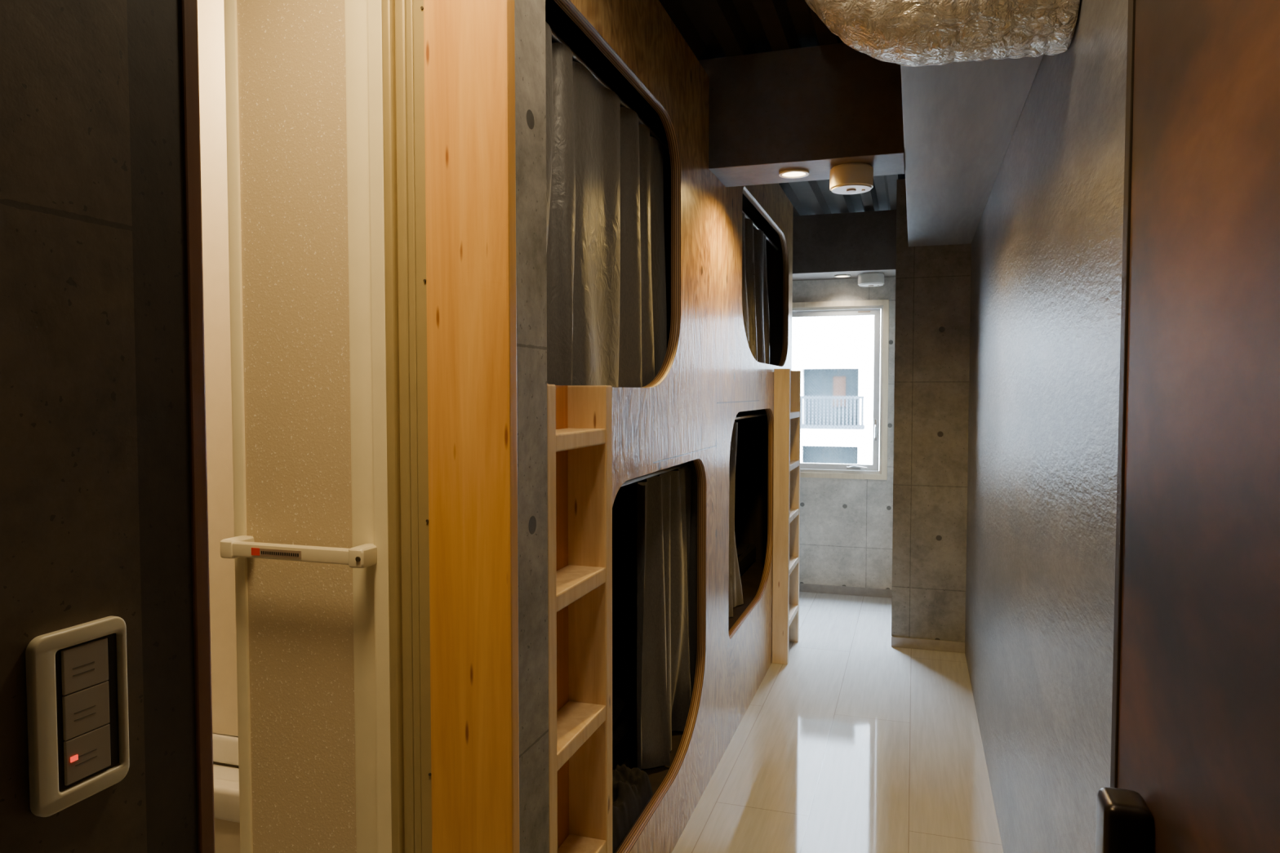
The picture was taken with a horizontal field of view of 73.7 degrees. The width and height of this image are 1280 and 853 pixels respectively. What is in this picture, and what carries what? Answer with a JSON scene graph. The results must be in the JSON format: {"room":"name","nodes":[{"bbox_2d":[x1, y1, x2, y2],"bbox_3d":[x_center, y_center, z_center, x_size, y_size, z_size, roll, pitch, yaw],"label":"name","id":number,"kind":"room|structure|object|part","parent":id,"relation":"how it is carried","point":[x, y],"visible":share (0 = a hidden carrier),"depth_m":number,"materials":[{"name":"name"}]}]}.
{"room":"dormitory","nodes":[
{"label":"dormitory","id":0,"kind":"room"},
{"bbox_2d":[0,0,146,852],"bbox_3d":[-1.385,0.124,0.025,1.550,2.450,1.789,1,2,18],"label":"wall","id":1,"kind":"structure","parent":0,"point":[70,554],"depth_m":0.58,"materials":[{"name":"concrete"}]},
{"bbox_2d":[25,616,129,817],"bbox_3d":[-0.387,0.198,0.590,0.008,0.121,0.070,1,2,18],"label":"light switch","id":2,"kind":"object","parent":1,"relation":"attached to","point":[77,691],"visible":1,"depth_m":0.58,"materials":[{"name":"beige plastic"}]},
{"bbox_2d":[70,754,78,762],"bbox_3d":[-0.386,0.227,0.582,0.001,0.004,0.005,1,2,18],"label":"lamp","id":3,"kind":"object","parent":2,"relation":"attached to","point":[73,757],"depth_m":0.58,"materials":[{"name":"red plastic"}]},
{"bbox_2d":[126,0,198,852],"bbox_3d":[-0.419,0.097,0.678,0.110,2.450,0.048,1,2,18],"label":"trim","id":4,"kind":"structure","parent":1,"relation":"attached to","point":[153,26],"depth_m":0.66,"materials":[{"name":"wood"}]},
{"bbox_2d":[180,0,214,852],"bbox_3d":[-0.408,0.096,0.708,0.112,2.450,0.016,1,2,18],"label":"trim","id":5,"kind":"structure","parent":1,"relation":"attached to","point":[188,8],"depth_m":0.69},
{"bbox_2d":[197,0,239,768],"bbox_3d":[-0.775,0.069,2.118,1.130,2.390,0.030,1,2,18],"label":"wall","id":6,"kind":"structure","parent":0,"point":[211,16],"depth_m":2.19,"materials":[{"name":"beige paint"}]},
{"bbox_2d":[514,0,549,852],"bbox_3d":[-0.231,0.070,1.361,0.130,2.450,0.118,1,2,18],"label":"wall","id":7,"kind":"structure","parent":0,"point":[529,15],"depth_m":1.34,"materials":[{"name":"concrete"}]},
{"bbox_2d":[423,0,519,852],"bbox_3d":[-0.254,0.072,1.292,0.139,2.450,0.027,1,2,18],"label":"door frame","id":8,"kind":"structure","parent":7,"relation":"attached to","point":[469,45],"depth_m":1.27,"materials":[{"name":"brown wood"}]},
{"bbox_2d":[658,0,905,216],"bbox_3d":[-0.015,-1.258,2.387,2.680,0.120,7.230,1,2,18],"label":"ceiling","id":9,"kind":"structure","parent":0,"point":[711,28],"depth_m":2.70,"materials":[{"name":"metal"}]},
{"bbox_2d":[698,42,905,186],"bbox_3d":[0.508,-1.038,2.880,0.740,0.360,0.270,1,2,18],"label":"beam","id":10,"kind":"structure","parent":9,"relation":"attached to","point":[816,109],"depth_m":2.74,"materials":[{"name":"concrete"}]},
{"bbox_2d":[778,168,808,178],"bbox_3d":[0.520,-0.854,2.883,0.100,0.008,0.100,1,2,18],"label":"recessed light","id":11,"kind":"object","parent":10,"relation":"attached to","point":[788,173],"visible":1,"depth_m":2.88,"materials":[{"name":"white plastic"}]},
{"bbox_2d":[829,162,873,194],"bbox_3d":[0.700,-0.818,2.827,0.140,0.077,0.140,1,2,18],"label":"smoke detector","id":12,"kind":"object","parent":10,"relation":"attached to","point":[854,178],"visible":1,"depth_m":2.77,"materials":[{"name":"white plastic"}]},
{"bbox_2d":[792,209,896,280],"bbox_3d":[0.739,-1.150,5.608,1.849,0.360,0.350,1,2,18],"label":"beam","id":13,"kind":"structure","parent":9,"relation":"attached to","point":[825,246],"depth_m":5.26,"materials":[{"name":"concrete"}]},
{"bbox_2d":[834,274,850,277],"bbox_3d":[1.288,-0.959,5.434,0.100,0.008,0.100,1,2,18],"label":"recessed light","id":14,"kind":"object","parent":13,"relation":"attached to","point":[837,275],"visible":1,"depth_m":5.42,"materials":[{"name":"white plastic"}]},
{"bbox_2d":[857,272,884,286],"bbox_3d":[1.457,-0.923,5.381,0.160,0.075,0.160,1,2,18],"label":"smoke detector","id":15,"kind":"object","parent":13,"relation":"attached to","point":[866,279],"visible":1,"depth_m":5.32,"materials":[{"name":"white plastic"}]},
{"bbox_2d":[804,0,1079,66],"bbox_3d":[0.534,-0.929,1.630,0.527,0.466,0.310,1,2,18],"label":"ventilation duct","id":16,"kind":"object","parent":9,"relation":"attached to","point":[905,33],"visible":1,"depth_m":1.56,"materials":[{"name":"metal"}]},
{"bbox_2d":[900,55,1043,246],"bbox_3d":[1.120,-1.052,3.076,0.305,0.350,2.720,1,2,18],"label":"soffit","id":17,"kind":"structure","parent":9,"relation":"attached to","point":[960,119],"depth_m":2.51,"materials":[{"name":"grey paint"}]},
{"bbox_2d":[671,591,1003,852],"bbox_3d":[-0.077,1.308,2.512,2.550,0.120,7.230,1,2,18],"label":"floor","id":18,"kind":"structure","parent":0,"point":[859,743],"depth_m":3.17,"materials":[{"name":"white wood"}]},
{"bbox_2d":[212,732,240,852],"bbox_3d":[-0.975,1.036,2.068,0.735,0.460,0.257,1,2,18],"label":"toilet","id":19,"kind":"object","parent":18,"relation":"on","point":[225,747],"visible":0.02,"depth_m":1.94,"materials":[{"name":"white ceramic"}]},
{"bbox_2d":[213,764,239,782],"bbox_3d":[-0.973,0.896,2.077,0.660,0.020,0.194,1,2,18],"label":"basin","id":20,"kind":"object","parent":19,"relation":"in","point":[228,773],"depth_m":2.17,"materials":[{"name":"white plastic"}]},
{"bbox_2d":[545,0,792,852],"bbox_3d":[-0.294,0.019,3.320,1.270,2.390,3.565,1,2,18],"label":"bunk bed","id":21,"kind":"object","parent":18,"relation":"on","point":[708,379],"visible":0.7,"depth_m":2.88,"materials":[{"name":"brown wood"}]},
{"bbox_2d":[546,384,612,852],"bbox_3d":[-0.144,0.605,1.588,0.086,1.362,0.315,1,2,18],"label":"ladder","id":22,"kind":"object","parent":21,"relation":"attached to","point":[580,417],"visible":0.67,"depth_m":1.68,"materials":[{"name":"brown wood"}]},
{"bbox_2d":[545,21,666,387],"bbox_3d":[-0.101,-0.457,2.048,0.056,0.745,1.190,1,2,18],"label":"curtain","id":23,"kind":"object","parent":21,"relation":"hanging from","point":[606,314],"visible":0.69,"depth_m":2.08,"materials":[{"name":"fabric"}]},
{"bbox_3d":[-0.051,-0.847,2.226,0.016,0.016,1.610,1,2,18],"label":"curtain rod","id":24,"kind":"part","parent":21,"relation":"part of","materials":[{"name":"metal"}]},
{"bbox_2d":[612,764,653,852],"bbox_3d":[-0.094,0.996,2.252,0.138,0.121,0.430,1,2,18],"label":"blanket","id":25,"kind":"object","parent":21,"relation":"on","point":[632,790],"visible":0.38,"depth_m":2.27,"materials":[{"name":"black fabric"}]},
{"bbox_3d":[0.028,0.142,2.514,0.016,0.016,1.090,1,2,18],"label":"curtain rod","id":26,"kind":"part","parent":21,"relation":"part of","materials":[{"name":"metal"}]},
{"bbox_2d":[636,464,697,770],"bbox_3d":[0.096,0.589,2.742,0.086,0.890,0.629,1,2,18],"label":"curtain","id":27,"kind":"object","parent":21,"relation":"hanging from","point":[667,530],"visible":0.9,"depth_m":2.61,"materials":[{"name":"fabric"}]},
{"bbox_2d":[728,421,743,617],"bbox_3d":[0.341,0.394,3.578,0.088,0.830,0.616,1,2,18],"label":"curtain","id":28,"kind":"object","parent":21,"relation":"hanging from","point":[735,595],"visible":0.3,"depth_m":3.75,"materials":[{"name":"fabric"}]},
{"bbox_2d":[735,542,755,574],"bbox_3d":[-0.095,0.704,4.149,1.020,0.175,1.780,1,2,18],"label":"pillow","id":29,"kind":"object","parent":21,"relation":"on","point":[746,553],"visible":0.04,"depth_m":4.61,"materials":[{"name":"black fabric"}]},
{"bbox_3d":[0.487,-0.046,3.936,0.016,0.016,1.810,1,2,18],"label":"curtain rod","id":30,"kind":"part","parent":21,"relation":"part of","materials":[{"name":"metal"}]},
{"bbox_2d":[742,212,769,364],"bbox_3d":[0.495,-0.614,3.937,0.087,0.665,0.840,1,2,18],"label":"curtain","id":31,"kind":"object","parent":21,"relation":"hanging from","point":[755,305],"visible":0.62,"depth_m":4.09,"materials":[{"name":"fabric"}]},
{"bbox_3d":[0.487,-0.955,3.899,0.016,0.016,1.810,1,2,18],"label":"curtain rod","id":32,"kind":"part","parent":21,"relation":"part of","materials":[{"name":"metal"}]},
{"bbox_2d":[772,368,800,664],"bbox_3d":[0.759,0.440,4.405,0.078,1.462,0.430,1,2,18],"label":"ladder","id":33,"kind":"object","parent":21,"relation":"attached to","point":[787,382],"visible":1,"depth_m":4.22,"materials":[{"name":"brown wood"}]},
{"bbox_2d":[792,276,895,589],"bbox_3d":[0.975,-0.113,5.837,2.485,2.450,0.150,1,2,18],"label":"wall","id":34,"kind":"structure","parent":0,"point":[846,525],"depth_m":5.65,"materials":[{"name":"concrete"}]},
{"bbox_2d":[799,583,892,598],"bbox_3d":[0.791,1.084,5.860,1.849,0.055,0.012,1,2,18],"label":"baseboard","id":35,"kind":"structure","parent":34,"relation":"attached to","point":[844,590],"depth_m":5.67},
{"bbox_2d":[891,178,971,642],"bbox_3d":[1.734,-0.076,4.932,0.486,2.450,1.110,1,2,18],"label":"wall pillar","id":36,"kind":"structure","parent":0,"point":[933,282],"depth_m":4.43,"materials":[{"name":"concrete"}]},
{"bbox_2d":[891,635,964,653],"bbox_3d":[1.505,1.141,4.465,0.366,0.055,0.012,1,2,18],"label":"baseboard","id":37,"kind":"structure","parent":36,"relation":"attached to","point":[896,642],"depth_m":4.46,"materials":[{"name":"beige wood"}]},
{"bbox_2d":[964,0,1128,852],"bbox_3d":[0.825,0.064,1.508,0.120,2.450,5.970,1,2,18],"label":"wall","id":38,"kind":"structure","parent":0,"point":[1046,263],"depth_m":1.73,"materials":[{"name":"grey paint"}]},
{"bbox_2d":[1095,0,1279,852],"bbox_3d":[0.353,0.277,0.446,0.080,2.090,0.922,1,2,18],"label":"door","id":39,"kind":"structure","parent":38,"relation":"in","point":[1195,768],"depth_m":0.63,"materials":[{"name":"brown metal"}]},
{"bbox_3d":[0.430,0.399,0.761,0.038,0.140,0.050,1,2,18],"label":"handle","id":40,"kind":"part","parent":39,"relation":"part of","materials":[{"name":"black metal"}]},
{"bbox_3d":[-1.269,0.121,1.696,0.450,2.320,0.100,1,2,18],"label":"wall","id":41,"kind":"structure","parent":0,"visible":0},
{"bbox_2d":[220,0,431,852],"bbox_3d":[-0.684,0.140,1.481,0.794,2.300,0.136,1,2,18],"label":"door","id":42,"kind":"structure","parent":41,"relation":"in","point":[329,546],"depth_m":1.41,"materials":[{"name":"beige plastic"}]},
{"bbox_3d":[-0.573,0.151,1.445,0.220,2.110,0.015,1,2,18],"label":"frosted panel","id":43,"kind":"part","parent":42,"relation":"part of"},
{"bbox_3d":[-0.560,0.205,1.402,0.282,0.032,0.053,1,2,18],"label":"handle","id":44,"kind":"part","parent":42,"relation":"part of","materials":[{"name":"beige plastic"}]},
{"bbox_3d":[-0.680,0.139,1.494,0.794,2.300,0.110,1,2,18],"label":"frame","id":45,"kind":"part","parent":42,"relation":"part of","materials":[{"name":"beige metal"}]},
{"label":"outside","id":46,"kind":"structure","parent":0,"visible":0},
{"bbox_3d":[4.024,4.934,12.731,28.000,0.200,13.700,1,2,18],"label":"street","id":47,"kind":"object","parent":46,"visible":0},
{"bbox_2d":[791,299,888,479],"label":"window","id":48,"kind":"structure","parent":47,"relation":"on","point":[815,444],"depth_m":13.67,"materials":[{"name":"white glass"}]},
{"bbox_2d":[832,376,845,406],"bbox_3d":[3.289,-0.575,14.078,0.200,0.500,0.040,1,2,18],"label":"door","id":49,"kind":"structure","parent":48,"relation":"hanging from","point":[839,381],"depth_m":14.06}
]}

